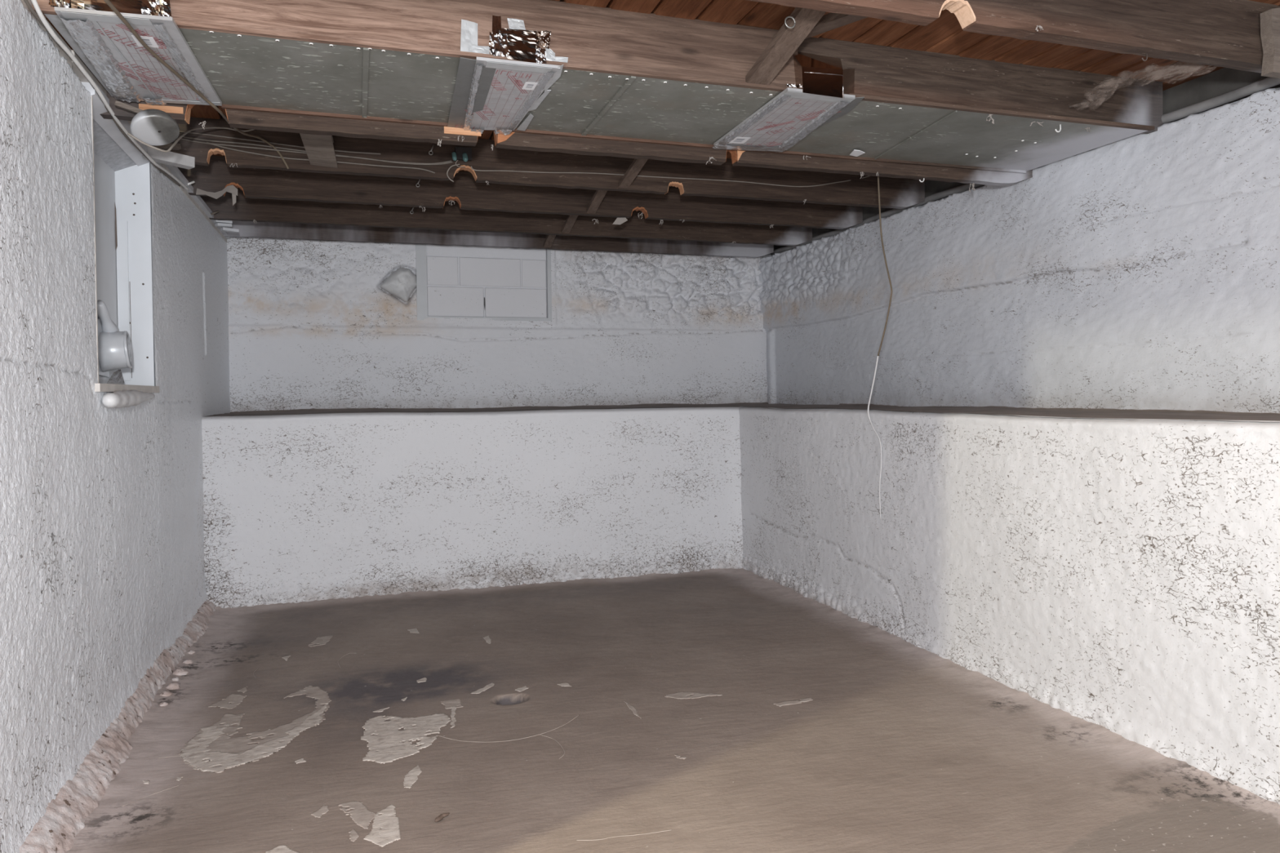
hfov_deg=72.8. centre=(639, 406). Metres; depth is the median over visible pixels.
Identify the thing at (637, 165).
brace
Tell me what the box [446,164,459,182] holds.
wire
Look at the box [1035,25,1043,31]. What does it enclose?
lint shred
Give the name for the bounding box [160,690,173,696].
clod
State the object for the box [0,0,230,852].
wall
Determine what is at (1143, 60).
hook
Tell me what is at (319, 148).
board
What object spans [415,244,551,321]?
window
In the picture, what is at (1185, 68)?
cobweb
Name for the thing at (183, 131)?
wire
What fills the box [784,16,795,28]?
ring
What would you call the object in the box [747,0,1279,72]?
joist
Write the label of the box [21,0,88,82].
plate
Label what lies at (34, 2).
cable
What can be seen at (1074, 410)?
wall
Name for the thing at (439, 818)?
chip
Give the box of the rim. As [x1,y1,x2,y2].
[774,67,1279,249]
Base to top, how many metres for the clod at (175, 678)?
0.014 m
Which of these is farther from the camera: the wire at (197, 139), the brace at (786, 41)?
the wire at (197, 139)
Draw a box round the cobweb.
[1070,61,1210,107]
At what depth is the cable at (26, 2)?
3.25 m
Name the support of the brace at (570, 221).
attached to the joist at (451, 218)
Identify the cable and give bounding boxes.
[23,0,180,186]
[31,0,188,190]
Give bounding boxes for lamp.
[114,100,179,146]
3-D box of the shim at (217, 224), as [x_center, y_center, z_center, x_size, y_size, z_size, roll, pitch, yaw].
[-2.595,-1.127,5.410,0.040,0.021,0.086,0,1,44]
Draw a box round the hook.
[1142,53,1147,61]
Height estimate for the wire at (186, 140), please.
0.056 m
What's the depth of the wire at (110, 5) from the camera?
2.83 m
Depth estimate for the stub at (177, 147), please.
3.87 m
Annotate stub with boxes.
[141,146,195,169]
[151,143,181,150]
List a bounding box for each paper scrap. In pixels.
[612,217,627,224]
[849,149,864,156]
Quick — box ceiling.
[44,0,1279,181]
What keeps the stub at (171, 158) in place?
attached to the plate at (201, 206)
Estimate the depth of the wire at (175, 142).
3.22 m
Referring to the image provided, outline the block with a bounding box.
[1260,7,1279,78]
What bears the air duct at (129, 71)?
on the panel
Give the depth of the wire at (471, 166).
4.73 m
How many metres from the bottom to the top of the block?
0.241 m
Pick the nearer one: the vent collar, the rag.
the vent collar
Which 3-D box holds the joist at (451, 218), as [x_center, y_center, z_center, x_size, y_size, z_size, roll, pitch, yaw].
[-0.710,-1.286,5.941,4.221,0.213,0.047,-1,1,-18]
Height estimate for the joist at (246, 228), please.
0.213 m
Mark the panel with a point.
(248, 69)
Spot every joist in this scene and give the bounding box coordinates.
[31,0,797,86]
[100,89,1032,186]
[163,116,924,208]
[177,155,862,229]
[200,186,812,245]
[223,220,773,257]
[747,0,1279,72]
[797,37,1162,133]
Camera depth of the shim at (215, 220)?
5.39 m
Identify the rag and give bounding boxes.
[195,185,237,205]
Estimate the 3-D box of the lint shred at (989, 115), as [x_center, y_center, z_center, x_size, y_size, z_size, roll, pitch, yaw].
[1.395,-1.142,3.458,0.033,0.039,0.027,-1,1,-18]
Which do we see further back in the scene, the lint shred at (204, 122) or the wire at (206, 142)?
the wire at (206, 142)
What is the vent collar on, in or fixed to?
attached to the window at (122, 177)
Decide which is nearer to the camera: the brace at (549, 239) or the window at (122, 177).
the window at (122, 177)
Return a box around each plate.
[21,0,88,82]
[45,18,106,96]
[160,163,230,242]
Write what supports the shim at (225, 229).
on the plate at (201, 206)
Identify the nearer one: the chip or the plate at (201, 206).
the chip
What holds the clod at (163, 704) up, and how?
on the floor
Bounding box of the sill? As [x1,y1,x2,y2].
[770,76,1279,255]
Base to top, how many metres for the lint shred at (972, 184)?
0.050 m
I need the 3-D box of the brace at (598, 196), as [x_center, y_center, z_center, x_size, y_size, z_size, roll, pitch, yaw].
[-0.205,-1.278,5.026,0.055,0.194,0.638,-1,1,-18]
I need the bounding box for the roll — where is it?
[102,390,155,408]
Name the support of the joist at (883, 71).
attached to the ceiling
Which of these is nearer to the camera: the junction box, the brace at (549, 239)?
the junction box
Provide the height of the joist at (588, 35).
0.213 m
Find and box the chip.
[435,813,449,822]
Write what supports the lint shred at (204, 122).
attached to the joist at (180, 113)
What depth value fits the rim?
3.71 m
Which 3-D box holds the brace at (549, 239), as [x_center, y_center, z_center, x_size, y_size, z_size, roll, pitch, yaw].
[-0.617,-1.292,6.287,0.055,0.194,0.566,-1,1,-18]
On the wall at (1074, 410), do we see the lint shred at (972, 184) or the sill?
the sill
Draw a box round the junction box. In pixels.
[451,146,471,167]
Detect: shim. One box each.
[213,219,232,223]
[215,222,231,227]
[221,226,239,232]
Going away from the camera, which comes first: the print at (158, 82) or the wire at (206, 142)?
the print at (158, 82)
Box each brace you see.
[543,235,555,247]
[561,215,577,233]
[586,190,607,213]
[617,158,648,188]
[745,7,826,84]
[773,13,867,39]
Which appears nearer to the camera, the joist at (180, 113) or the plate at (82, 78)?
the plate at (82, 78)
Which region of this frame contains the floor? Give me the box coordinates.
[65,568,1279,852]
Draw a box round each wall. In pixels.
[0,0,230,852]
[201,236,803,608]
[738,87,1279,804]
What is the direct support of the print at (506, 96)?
on the air duct at (496, 95)
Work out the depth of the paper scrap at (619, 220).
5.36 m
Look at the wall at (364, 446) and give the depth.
5.87 m
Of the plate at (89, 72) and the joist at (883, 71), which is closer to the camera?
the plate at (89, 72)
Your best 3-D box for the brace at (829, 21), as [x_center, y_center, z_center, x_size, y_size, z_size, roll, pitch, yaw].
[0.614,-1.262,2.861,0.065,0.154,0.612,-1,1,-19]
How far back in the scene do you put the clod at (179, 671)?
3.79 m
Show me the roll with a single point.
(124, 398)
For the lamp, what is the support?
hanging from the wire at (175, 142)
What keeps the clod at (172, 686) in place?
on the floor
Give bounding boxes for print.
[111,26,194,99]
[479,69,541,128]
[733,98,831,146]
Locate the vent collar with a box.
[97,300,133,384]
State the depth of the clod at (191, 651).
4.10 m
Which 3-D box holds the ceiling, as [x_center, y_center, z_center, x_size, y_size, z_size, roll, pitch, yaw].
[0.464,-1.386,2.849,5.104,0.064,8.760,-1,1,-18]
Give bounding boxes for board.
[299,133,337,168]
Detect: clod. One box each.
[159,702,168,706]
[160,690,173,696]
[164,681,180,689]
[171,676,179,680]
[173,668,188,675]
[182,659,193,663]
[186,649,195,654]
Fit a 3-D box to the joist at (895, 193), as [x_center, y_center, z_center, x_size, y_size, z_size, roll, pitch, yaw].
[-0.286,-1.270,4.642,4.221,0.213,0.055,-1,1,-18]
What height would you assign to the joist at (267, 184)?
0.214 m
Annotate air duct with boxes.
[48,0,222,106]
[447,15,568,135]
[711,51,864,151]
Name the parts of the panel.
access plate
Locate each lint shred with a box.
[199,120,205,128]
[968,182,975,191]
[986,114,994,124]
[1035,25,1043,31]
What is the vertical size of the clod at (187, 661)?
0.019 m
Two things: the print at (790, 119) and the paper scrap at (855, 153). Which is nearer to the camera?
the print at (790, 119)
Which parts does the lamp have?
arm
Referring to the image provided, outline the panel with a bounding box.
[31,4,1155,173]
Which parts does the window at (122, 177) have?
panel, head trim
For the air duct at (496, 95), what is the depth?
2.95 m
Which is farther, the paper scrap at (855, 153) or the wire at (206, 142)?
the wire at (206, 142)
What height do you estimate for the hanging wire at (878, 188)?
1.724 m
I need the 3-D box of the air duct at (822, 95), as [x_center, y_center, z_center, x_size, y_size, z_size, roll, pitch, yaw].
[0.584,-1.218,3.515,0.362,0.181,0.753,-1,1,-18]
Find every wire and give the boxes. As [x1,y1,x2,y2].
[103,0,288,168]
[127,126,333,152]
[177,137,453,164]
[178,135,451,164]
[179,130,380,155]
[206,142,435,173]
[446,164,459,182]
[471,166,869,186]
[867,176,892,519]
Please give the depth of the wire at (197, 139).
4.13 m
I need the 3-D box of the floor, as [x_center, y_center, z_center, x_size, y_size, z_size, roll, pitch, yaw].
[-1.340,1.218,1.628,6.820,0.098,7.300,-1,1,-18]
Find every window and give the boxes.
[80,81,159,392]
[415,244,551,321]

